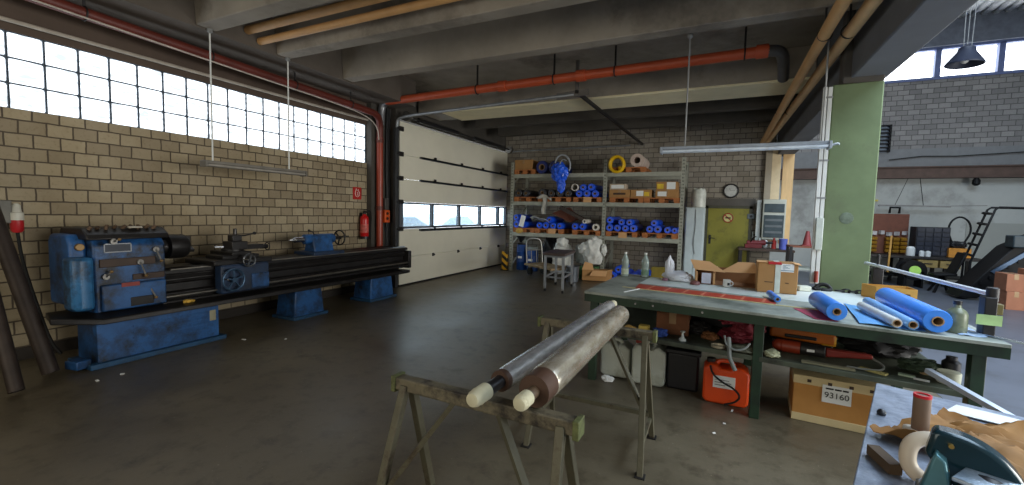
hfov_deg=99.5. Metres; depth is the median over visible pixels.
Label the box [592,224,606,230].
tube
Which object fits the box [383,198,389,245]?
switch box
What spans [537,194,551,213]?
rag
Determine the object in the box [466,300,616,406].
roller
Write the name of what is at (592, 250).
sack
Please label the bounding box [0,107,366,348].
wall
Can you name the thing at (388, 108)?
conduit
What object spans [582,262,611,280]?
carton
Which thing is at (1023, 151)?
cable
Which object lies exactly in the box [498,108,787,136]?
beam
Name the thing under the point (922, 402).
tube
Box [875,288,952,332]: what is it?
roll
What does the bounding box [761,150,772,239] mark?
board
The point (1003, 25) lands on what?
trim
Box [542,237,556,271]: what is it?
sack
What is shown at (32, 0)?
cable
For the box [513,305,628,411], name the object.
roller
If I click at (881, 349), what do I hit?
cloth
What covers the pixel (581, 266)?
crate
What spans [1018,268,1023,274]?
carton
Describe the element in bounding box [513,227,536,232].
pallet
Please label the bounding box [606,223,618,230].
roll
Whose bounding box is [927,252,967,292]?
chair
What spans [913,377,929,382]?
slip
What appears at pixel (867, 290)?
open box
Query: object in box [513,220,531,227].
roll
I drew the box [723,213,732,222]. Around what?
no smoking sign
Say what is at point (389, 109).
conduit
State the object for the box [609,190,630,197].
carton
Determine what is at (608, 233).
pallet
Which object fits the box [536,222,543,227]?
roll
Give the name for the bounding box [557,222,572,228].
roll
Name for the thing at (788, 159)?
board
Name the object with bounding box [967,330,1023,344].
bar
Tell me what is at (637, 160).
roll
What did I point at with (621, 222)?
roll
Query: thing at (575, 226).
roll
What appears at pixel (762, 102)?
beam
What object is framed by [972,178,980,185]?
wall fitting
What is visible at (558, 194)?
roll
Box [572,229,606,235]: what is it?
pallet
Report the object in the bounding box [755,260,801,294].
carton
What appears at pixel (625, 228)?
roll
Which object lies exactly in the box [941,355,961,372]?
bottle
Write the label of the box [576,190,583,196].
roll
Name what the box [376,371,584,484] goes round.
trestle
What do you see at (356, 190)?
fire sign
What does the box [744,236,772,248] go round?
vise
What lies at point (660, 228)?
roll
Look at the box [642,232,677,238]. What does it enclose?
pallet
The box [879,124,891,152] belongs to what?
air vent
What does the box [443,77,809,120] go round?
ceiling beam
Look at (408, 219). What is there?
car
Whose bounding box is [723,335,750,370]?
hose
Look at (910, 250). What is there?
pot
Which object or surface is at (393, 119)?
door frame
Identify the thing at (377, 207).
socket
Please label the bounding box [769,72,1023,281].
wall
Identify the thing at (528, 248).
drum
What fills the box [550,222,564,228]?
roll
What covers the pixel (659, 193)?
carton
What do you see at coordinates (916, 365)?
rag
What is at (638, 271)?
roll
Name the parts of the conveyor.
rail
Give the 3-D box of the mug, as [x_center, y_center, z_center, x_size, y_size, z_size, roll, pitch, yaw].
[2.216,0.419,4.453,0.072,0.072,0.091,-1,5,-33]
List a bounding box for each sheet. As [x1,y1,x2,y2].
[530,216,548,222]
[640,277,875,306]
[794,308,837,321]
[844,303,925,331]
[947,405,1018,423]
[957,327,986,336]
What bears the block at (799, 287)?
on the sheet at (848, 298)
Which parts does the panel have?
hook frame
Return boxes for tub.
[936,368,961,384]
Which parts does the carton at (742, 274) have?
panel, panel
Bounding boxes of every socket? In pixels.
[376,138,383,142]
[376,206,383,209]
[497,80,507,91]
[575,69,585,81]
[755,43,768,58]
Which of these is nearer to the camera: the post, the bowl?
the bowl
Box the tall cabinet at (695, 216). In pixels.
[683,207,705,278]
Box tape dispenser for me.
[898,425,1023,484]
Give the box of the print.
[826,388,848,392]
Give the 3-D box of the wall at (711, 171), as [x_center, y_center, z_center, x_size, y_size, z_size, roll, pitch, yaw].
[3.027,-1.222,11.854,7.070,4.100,0.300,3,4,25]
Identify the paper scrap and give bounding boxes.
[601,374,613,381]
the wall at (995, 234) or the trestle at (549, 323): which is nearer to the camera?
the trestle at (549, 323)
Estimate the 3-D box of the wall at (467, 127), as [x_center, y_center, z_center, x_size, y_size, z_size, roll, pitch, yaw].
[-1.451,-2.995,11.157,0.540,0.680,5.220,3,4,25]
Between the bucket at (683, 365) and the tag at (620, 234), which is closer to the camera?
the bucket at (683, 365)
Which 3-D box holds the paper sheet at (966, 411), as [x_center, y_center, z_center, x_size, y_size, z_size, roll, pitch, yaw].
[2.052,0.714,1.553,0.120,0.022,0.700,-2,5,-41]
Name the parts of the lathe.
knob, control lever, control lever, speed plate, speed plate, control lever, control lever, door plate, tool post, feed rod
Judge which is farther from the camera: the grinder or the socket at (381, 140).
the socket at (381, 140)
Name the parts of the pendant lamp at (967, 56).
lamp shade, cord, cord, cord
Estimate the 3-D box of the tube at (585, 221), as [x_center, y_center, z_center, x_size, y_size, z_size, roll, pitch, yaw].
[1.887,-0.531,10.895,0.110,0.110,0.480,3,4,25]
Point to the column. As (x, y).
(856, 109)
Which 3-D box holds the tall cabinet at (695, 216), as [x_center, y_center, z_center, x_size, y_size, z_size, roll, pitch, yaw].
[4.468,0.049,10.637,0.420,1.800,0.686,3,4,25]
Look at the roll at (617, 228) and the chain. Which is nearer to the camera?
the chain
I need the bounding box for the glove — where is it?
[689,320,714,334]
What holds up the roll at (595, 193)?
on the pallet at (575, 199)
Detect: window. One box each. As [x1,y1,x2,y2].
[0,29,365,162]
[884,38,1023,83]
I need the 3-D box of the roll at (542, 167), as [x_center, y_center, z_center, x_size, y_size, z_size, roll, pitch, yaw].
[0.989,-1.982,11.705,0.330,0.330,1.012,3,4,25]
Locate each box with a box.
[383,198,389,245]
[638,324,649,329]
[651,267,664,277]
[656,311,690,336]
[747,214,754,218]
[861,283,917,298]
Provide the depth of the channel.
10.91 m
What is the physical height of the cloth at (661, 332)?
0.080 m
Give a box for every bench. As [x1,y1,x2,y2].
[737,246,794,261]
[869,253,980,286]
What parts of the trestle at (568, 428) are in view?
leg, leg, leg, leg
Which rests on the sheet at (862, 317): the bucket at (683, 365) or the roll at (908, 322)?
the roll at (908, 322)
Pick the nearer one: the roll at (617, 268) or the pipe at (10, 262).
the pipe at (10, 262)
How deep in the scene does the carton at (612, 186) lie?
10.51 m
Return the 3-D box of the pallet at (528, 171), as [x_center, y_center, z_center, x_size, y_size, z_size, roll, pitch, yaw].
[0.544,-1.897,11.922,0.600,0.120,0.980,3,4,25]
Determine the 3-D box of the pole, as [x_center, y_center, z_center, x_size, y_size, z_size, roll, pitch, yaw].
[9.552,0.287,10.966,0.206,0.928,0.045,-2,5,-43]
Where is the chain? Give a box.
[834,289,860,293]
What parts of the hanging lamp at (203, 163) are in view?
rod, rod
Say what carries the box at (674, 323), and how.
on the workbench
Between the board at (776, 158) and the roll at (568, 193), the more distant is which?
the roll at (568, 193)
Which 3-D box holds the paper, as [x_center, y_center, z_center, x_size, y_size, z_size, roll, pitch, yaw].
[1.710,0.677,1.413,0.543,0.101,0.713,-1,5,-33]
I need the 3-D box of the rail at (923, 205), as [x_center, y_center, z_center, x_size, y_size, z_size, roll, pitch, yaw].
[11.204,-1.331,11.573,2.201,0.782,0.083,3,4,25]
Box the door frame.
[389,117,396,286]
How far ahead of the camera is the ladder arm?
9.38 m
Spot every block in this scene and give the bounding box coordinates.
[797,285,810,291]
[866,444,902,475]
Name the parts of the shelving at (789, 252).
post, post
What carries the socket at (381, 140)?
attached to the pipe at (82, 10)
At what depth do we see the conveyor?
8.78 m
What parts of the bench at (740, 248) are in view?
leg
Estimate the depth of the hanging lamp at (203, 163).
5.45 m
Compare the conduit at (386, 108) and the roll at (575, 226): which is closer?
the conduit at (386, 108)
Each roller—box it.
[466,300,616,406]
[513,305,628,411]
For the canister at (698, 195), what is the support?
on the tall cabinet at (695, 216)
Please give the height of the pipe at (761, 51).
0.884 m
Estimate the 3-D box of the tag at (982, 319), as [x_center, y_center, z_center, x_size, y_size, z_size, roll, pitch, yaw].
[3.018,0.491,2.742,0.116,0.065,0.004,4,5,32]
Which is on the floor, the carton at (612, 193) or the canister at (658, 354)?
the canister at (658, 354)
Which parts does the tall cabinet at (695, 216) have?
door, cord, door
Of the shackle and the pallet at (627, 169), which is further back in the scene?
the pallet at (627, 169)
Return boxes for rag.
[183,299,194,302]
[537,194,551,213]
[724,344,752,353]
[763,348,780,357]
[896,357,941,375]
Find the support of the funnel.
on the drum at (521, 246)
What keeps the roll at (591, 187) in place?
on the roll at (587, 193)
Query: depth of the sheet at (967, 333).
2.78 m
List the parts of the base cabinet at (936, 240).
drawer, drawer, drawer, drawer, drawer, drawer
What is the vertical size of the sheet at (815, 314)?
0.003 m
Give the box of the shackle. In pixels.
[811,283,832,291]
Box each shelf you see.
[614,306,966,397]
[869,271,959,279]
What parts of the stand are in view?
leg, leg, leg, leg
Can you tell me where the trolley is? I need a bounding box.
[524,238,565,279]
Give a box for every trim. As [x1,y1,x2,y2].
[706,198,755,207]
[780,164,1023,179]
[781,145,1023,168]
[921,8,1023,48]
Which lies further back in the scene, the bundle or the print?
the bundle
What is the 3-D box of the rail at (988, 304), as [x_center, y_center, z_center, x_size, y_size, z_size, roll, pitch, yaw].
[3.313,0.349,3.550,0.094,0.398,1.709,3,4,17]
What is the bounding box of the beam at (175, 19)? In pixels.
[66,0,415,108]
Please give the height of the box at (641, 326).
0.075 m
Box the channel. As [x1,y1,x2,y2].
[559,206,585,220]
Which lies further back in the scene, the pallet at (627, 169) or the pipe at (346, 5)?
the pallet at (627, 169)
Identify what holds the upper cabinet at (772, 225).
attached to the board at (776, 158)
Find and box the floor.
[0,264,1023,484]
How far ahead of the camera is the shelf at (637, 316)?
3.35 m
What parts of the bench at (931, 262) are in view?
leg, drawer, leg, drawer, leg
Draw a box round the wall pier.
[366,103,390,246]
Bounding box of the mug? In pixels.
[723,279,733,286]
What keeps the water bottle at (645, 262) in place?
on the workbench
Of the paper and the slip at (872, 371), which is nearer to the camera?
the paper
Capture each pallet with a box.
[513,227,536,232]
[514,169,540,173]
[514,197,542,201]
[535,228,573,233]
[547,197,572,201]
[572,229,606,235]
[573,197,609,201]
[606,231,642,236]
[610,197,643,202]
[612,167,651,172]
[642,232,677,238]
[644,198,679,202]
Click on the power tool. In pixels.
(829, 341)
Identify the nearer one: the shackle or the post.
the shackle
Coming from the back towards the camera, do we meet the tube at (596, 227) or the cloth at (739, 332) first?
the tube at (596, 227)
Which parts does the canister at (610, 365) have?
handle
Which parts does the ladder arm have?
rail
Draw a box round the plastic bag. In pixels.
[662,255,693,281]
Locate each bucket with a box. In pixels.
[566,265,579,281]
[666,345,701,391]
[779,239,787,249]
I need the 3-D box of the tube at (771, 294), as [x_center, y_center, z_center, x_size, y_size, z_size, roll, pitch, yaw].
[2.299,0.471,3.812,0.054,0.054,0.333,3,4,20]
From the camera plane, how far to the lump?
3.77 m
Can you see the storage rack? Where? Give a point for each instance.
(671, 175)
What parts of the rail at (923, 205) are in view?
cord, rail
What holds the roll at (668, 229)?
on the pallet at (644, 234)
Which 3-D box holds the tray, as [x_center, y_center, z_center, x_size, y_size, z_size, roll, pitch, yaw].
[-3.285,0.620,6.216,0.780,0.142,4.955,3,4,25]
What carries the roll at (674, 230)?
on the pallet at (644, 234)
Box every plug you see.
[0,200,62,354]
[877,409,886,415]
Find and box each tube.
[571,184,581,190]
[582,219,591,223]
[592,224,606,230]
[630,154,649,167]
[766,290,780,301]
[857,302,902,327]
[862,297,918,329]
[902,391,932,431]
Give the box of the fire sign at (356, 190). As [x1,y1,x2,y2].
[353,187,360,199]
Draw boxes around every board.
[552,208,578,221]
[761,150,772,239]
[767,150,781,241]
[778,154,794,243]
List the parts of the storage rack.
upright frame, upright frame, hose coil, upright frame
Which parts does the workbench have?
leg, tape strip, cream strip, leg, leg, apron frame, slat, leg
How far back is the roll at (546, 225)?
11.33 m
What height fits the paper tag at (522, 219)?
0.323 m
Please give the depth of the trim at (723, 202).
10.56 m
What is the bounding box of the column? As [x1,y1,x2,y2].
[815,81,884,292]
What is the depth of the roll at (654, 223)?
10.19 m
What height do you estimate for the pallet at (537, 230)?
0.120 m
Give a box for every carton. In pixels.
[515,160,537,169]
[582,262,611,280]
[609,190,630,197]
[610,184,627,189]
[630,189,653,197]
[655,190,678,197]
[656,182,678,189]
[691,259,755,287]
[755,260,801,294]
[994,272,1023,291]
[998,290,1023,310]
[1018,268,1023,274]
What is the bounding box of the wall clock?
[723,184,738,197]
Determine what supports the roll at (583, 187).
on the roll at (587, 193)
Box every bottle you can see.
[621,252,628,276]
[641,253,648,277]
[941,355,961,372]
[946,300,968,333]
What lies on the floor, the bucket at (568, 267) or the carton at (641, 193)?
the bucket at (568, 267)
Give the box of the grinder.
[772,339,884,370]
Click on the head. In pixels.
(845, 77)
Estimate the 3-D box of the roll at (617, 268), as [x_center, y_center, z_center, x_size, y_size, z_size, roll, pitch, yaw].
[2.782,0.631,10.913,0.180,0.180,1.012,3,4,25]
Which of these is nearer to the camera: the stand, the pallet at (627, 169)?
the stand
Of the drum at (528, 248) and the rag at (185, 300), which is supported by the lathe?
the rag at (185, 300)
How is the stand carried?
on the floor
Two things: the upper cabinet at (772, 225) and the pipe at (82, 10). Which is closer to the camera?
the pipe at (82, 10)
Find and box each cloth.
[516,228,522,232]
[653,327,667,336]
[717,320,766,343]
[836,336,921,359]
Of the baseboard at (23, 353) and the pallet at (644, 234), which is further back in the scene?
the pallet at (644, 234)
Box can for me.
[771,238,776,248]
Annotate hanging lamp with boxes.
[200,28,306,176]
[660,33,832,154]
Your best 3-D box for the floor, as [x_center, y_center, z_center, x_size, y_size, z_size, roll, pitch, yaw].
[2.802,1.302,5.839,18.200,0.123,19.200,3,4,25]
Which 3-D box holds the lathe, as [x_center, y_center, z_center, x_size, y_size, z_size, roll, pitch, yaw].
[-3.211,0.390,6.192,0.910,1.367,4.997,3,4,25]
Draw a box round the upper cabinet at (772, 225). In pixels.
[755,199,786,239]
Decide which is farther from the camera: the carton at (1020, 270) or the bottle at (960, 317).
the carton at (1020, 270)
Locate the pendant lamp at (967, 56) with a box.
[944,2,985,68]
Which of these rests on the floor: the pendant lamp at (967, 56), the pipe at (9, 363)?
the pipe at (9, 363)
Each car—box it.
[403,214,428,228]
[417,214,476,227]
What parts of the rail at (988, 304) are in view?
post, post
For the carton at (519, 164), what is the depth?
11.52 m
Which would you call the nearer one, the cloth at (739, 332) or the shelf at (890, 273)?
the cloth at (739, 332)
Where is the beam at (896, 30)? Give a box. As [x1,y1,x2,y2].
[777,0,977,156]
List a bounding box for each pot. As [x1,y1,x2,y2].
[905,246,914,255]
[925,251,930,256]
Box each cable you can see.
[32,0,378,139]
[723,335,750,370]
[889,151,1023,160]
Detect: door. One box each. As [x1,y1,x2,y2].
[397,121,507,286]
[703,205,752,267]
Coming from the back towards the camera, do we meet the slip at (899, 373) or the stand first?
the stand
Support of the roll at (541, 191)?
on the pallet at (535, 199)
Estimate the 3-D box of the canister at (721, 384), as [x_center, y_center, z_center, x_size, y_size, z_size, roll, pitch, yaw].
[1.825,1.181,3.703,0.350,0.366,0.238,3,4,25]
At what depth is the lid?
3.58 m
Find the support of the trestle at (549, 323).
on the floor
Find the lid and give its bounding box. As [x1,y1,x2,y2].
[711,343,724,348]
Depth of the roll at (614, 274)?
10.53 m
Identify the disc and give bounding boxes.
[909,266,920,273]
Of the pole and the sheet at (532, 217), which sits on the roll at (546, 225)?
the sheet at (532, 217)
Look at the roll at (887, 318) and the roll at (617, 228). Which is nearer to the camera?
the roll at (887, 318)
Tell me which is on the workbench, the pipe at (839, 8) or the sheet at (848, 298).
the sheet at (848, 298)
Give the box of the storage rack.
[509,155,688,270]
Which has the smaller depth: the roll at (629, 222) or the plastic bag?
the plastic bag
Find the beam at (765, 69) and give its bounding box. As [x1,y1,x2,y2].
[418,45,816,120]
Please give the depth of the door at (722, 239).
10.64 m
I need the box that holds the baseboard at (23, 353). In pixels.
[15,285,354,360]
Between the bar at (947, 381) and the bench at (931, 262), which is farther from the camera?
the bench at (931, 262)
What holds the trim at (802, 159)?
attached to the wall at (977, 111)
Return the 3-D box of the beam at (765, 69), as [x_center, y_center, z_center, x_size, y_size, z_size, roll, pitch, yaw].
[1.361,-2.817,8.085,7.060,0.440,0.800,3,4,25]
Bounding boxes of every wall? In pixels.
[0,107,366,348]
[391,93,505,152]
[505,121,777,271]
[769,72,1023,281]
[963,222,1023,274]
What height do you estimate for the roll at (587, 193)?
0.190 m
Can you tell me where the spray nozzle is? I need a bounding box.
[679,331,685,340]
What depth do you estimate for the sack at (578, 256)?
11.13 m
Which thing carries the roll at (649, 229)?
on the pallet at (644, 234)
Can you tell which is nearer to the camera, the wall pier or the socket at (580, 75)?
the socket at (580, 75)
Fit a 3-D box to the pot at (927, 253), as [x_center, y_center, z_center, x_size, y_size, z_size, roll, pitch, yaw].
[10.420,0.282,10.857,0.108,0.144,0.108,3,4,25]
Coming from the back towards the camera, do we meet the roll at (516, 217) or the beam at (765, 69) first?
the roll at (516, 217)
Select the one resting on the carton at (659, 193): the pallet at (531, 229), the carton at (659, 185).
the carton at (659, 185)
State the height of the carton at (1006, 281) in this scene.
0.322 m
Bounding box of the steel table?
[853,383,1023,484]
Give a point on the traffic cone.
(807, 240)
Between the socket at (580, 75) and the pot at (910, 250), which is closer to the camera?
the socket at (580, 75)
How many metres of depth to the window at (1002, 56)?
11.47 m
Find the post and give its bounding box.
[500,251,507,270]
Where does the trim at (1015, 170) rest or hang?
attached to the wall
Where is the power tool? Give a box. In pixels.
[769,327,836,347]
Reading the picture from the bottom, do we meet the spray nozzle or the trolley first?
the spray nozzle
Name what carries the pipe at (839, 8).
hanging from the ceiling at (796, 32)
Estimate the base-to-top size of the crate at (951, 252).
0.230 m
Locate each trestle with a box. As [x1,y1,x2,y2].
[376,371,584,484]
[520,315,657,480]
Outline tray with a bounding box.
[45,269,409,324]
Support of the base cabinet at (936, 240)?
on the bench at (931, 262)
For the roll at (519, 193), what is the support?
on the pallet at (535, 199)
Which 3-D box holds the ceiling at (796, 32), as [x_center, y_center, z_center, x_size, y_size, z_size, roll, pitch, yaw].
[-0.283,-2.942,4.902,8.000,0.170,15.500,3,4,25]
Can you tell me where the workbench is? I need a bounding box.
[584,274,1011,418]
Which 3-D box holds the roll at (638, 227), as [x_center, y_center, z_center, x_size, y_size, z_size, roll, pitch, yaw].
[3.111,-0.362,10.828,0.180,0.180,1.012,3,4,24]
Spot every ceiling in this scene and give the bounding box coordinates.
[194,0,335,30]
[273,0,827,92]
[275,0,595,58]
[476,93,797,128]
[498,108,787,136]
[959,0,1023,17]
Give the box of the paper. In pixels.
[870,407,1023,479]
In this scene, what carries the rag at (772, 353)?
on the workbench
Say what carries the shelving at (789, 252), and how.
on the floor
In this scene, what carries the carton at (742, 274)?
on the sheet at (848, 298)
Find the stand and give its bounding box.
[542,249,574,292]
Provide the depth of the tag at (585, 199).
10.78 m
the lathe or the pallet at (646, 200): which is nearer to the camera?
the lathe
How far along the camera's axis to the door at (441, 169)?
10.36 m
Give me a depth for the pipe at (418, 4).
4.90 m
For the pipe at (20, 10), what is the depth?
5.05 m
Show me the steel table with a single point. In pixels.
(897, 402)
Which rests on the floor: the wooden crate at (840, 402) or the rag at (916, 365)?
the wooden crate at (840, 402)
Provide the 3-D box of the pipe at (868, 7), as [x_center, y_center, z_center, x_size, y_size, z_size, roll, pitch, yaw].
[3.107,-2.310,3.865,0.146,0.788,13.882,3,4,24]
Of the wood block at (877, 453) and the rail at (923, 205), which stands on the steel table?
the wood block at (877, 453)
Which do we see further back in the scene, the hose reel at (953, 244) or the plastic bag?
the hose reel at (953, 244)
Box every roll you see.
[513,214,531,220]
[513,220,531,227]
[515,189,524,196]
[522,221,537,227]
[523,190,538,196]
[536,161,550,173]
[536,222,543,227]
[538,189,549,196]
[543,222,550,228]
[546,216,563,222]
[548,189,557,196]
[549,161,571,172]
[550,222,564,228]
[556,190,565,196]
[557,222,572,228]
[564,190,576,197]
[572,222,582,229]
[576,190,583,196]
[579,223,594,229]
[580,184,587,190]
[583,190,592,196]
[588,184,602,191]
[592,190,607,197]
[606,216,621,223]
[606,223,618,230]
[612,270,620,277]
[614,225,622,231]
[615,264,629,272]
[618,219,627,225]
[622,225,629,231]
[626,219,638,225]
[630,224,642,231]
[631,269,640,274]
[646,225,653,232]
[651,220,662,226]
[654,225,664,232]
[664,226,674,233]
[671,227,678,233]
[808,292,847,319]
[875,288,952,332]
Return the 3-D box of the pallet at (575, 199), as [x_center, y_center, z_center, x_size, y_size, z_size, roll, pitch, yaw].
[2.080,-1.092,11.237,0.720,0.120,0.980,3,4,25]
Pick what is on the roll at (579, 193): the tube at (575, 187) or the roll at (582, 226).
the tube at (575, 187)
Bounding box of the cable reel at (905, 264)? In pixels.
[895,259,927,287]
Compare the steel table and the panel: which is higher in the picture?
the panel
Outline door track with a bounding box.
[393,60,642,287]
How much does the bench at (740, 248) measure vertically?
0.890 m
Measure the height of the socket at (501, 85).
0.173 m
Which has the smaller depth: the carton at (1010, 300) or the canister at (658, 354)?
the canister at (658, 354)
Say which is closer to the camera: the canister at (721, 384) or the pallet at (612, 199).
the canister at (721, 384)
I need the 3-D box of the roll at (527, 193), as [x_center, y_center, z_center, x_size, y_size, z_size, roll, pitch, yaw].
[0.585,-1.331,11.935,0.190,0.190,1.012,3,4,25]
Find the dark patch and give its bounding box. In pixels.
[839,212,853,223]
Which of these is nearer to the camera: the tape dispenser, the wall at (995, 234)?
the tape dispenser
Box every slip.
[860,366,887,375]
[898,372,915,377]
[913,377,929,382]
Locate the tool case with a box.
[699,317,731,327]
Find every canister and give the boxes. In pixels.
[600,337,633,377]
[631,340,667,386]
[691,188,705,207]
[702,356,749,407]
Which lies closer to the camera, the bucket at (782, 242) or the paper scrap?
the paper scrap
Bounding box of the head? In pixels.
[839,10,884,83]
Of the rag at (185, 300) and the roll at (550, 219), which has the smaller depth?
the rag at (185, 300)
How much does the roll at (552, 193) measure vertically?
0.200 m
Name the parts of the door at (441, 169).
panel, panel, panel, panel, panel, stiffener rail, stiffener rail, stiffener rail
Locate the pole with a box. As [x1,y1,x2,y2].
[886,236,892,271]
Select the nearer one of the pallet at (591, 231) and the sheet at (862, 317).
the sheet at (862, 317)
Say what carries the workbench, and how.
on the floor
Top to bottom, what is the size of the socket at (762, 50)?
0.173 m
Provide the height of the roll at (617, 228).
0.170 m
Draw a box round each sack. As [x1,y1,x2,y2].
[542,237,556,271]
[552,237,571,273]
[574,244,584,263]
[578,236,606,264]
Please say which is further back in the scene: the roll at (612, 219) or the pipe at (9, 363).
the roll at (612, 219)
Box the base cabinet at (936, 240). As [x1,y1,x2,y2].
[909,226,950,256]
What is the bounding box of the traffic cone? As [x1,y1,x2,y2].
[800,231,811,245]
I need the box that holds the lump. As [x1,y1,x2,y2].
[701,331,718,340]
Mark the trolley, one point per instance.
(551, 267)
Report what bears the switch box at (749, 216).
attached to the wall at (711, 171)
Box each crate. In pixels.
[579,265,598,277]
[787,367,875,433]
[946,248,971,257]
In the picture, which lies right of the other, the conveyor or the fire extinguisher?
the conveyor
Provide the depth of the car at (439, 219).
17.78 m
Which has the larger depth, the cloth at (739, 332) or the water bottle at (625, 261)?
the water bottle at (625, 261)
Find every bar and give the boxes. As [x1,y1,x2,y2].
[924,368,1015,415]
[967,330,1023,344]
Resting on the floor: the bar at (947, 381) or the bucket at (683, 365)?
the bucket at (683, 365)
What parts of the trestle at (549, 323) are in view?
leg, leg, leg, leg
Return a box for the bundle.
[551,154,570,193]
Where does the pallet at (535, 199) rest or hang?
on the storage rack
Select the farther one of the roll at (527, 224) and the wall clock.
the roll at (527, 224)
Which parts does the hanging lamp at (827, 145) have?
rod, rod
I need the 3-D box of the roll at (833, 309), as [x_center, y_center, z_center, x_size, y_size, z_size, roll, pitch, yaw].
[2.378,0.473,3.278,0.128,0.127,0.508,3,4,22]
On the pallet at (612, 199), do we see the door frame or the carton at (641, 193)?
the carton at (641, 193)
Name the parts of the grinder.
motor, red handle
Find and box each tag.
[519,215,525,226]
[548,229,555,233]
[583,197,590,201]
[618,232,626,237]
[975,314,1002,326]
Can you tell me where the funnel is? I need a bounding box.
[517,236,525,241]
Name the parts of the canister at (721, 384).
cord, handle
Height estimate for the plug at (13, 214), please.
1.558 m
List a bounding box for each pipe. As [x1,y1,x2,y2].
[0,0,366,124]
[0,207,59,375]
[0,292,25,393]
[25,0,383,246]
[244,0,389,34]
[257,0,460,44]
[378,27,789,125]
[760,0,851,142]
[765,0,882,142]
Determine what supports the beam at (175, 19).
attached to the ceiling at (796, 32)
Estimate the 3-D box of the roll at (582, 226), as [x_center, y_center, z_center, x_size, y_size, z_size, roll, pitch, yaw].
[1.993,-0.420,11.354,0.170,0.170,1.012,3,4,26]
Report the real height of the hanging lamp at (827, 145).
1.336 m
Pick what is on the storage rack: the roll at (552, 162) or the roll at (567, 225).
the roll at (552, 162)
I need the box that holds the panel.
[871,207,909,253]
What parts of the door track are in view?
vertical rail, horizontal rail, horizontal rail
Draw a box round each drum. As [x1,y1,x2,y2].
[516,242,527,269]
[527,247,537,271]
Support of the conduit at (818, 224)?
attached to the column
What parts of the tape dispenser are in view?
curved handle, bright plate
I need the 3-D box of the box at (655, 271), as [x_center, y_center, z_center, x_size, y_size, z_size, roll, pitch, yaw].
[1.743,0.350,5.069,0.210,0.113,0.120,3,4,25]
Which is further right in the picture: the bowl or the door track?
the bowl
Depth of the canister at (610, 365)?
4.22 m
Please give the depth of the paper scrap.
4.08 m
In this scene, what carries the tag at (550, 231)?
attached to the pallet at (537, 230)
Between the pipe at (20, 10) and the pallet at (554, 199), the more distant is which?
the pallet at (554, 199)
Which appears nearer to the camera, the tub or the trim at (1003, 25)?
the tub
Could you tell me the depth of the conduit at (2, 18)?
5.13 m
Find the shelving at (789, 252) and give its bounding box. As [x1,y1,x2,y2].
[785,244,811,269]
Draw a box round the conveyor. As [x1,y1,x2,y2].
[945,234,1023,297]
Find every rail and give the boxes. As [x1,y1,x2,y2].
[864,254,1003,335]
[878,178,986,207]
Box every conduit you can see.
[0,16,368,120]
[385,108,387,245]
[387,108,388,245]
[388,109,389,245]
[809,87,832,283]
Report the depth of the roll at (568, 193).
11.01 m
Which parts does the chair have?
leg, leg, seat, backrest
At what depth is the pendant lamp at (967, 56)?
7.96 m
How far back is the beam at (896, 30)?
3.86 m
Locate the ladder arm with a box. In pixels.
[960,206,1023,277]
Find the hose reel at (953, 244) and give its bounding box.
[948,216,971,247]
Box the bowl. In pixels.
[690,280,699,284]
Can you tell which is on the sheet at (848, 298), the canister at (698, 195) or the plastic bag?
the plastic bag
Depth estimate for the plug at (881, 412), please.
1.73 m
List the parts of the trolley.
push handle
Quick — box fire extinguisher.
[359,209,371,238]
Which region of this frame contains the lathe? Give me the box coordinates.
[45,224,410,370]
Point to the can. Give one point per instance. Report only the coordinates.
(773, 246)
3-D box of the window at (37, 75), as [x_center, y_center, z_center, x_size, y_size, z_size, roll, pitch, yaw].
[-4.955,-1.660,4.163,0.248,0.740,9.420,3,4,25]
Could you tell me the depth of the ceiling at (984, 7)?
10.68 m
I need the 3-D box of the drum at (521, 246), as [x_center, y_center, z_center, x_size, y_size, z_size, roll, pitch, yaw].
[0.281,0.377,12.035,0.327,0.755,0.330,3,4,25]

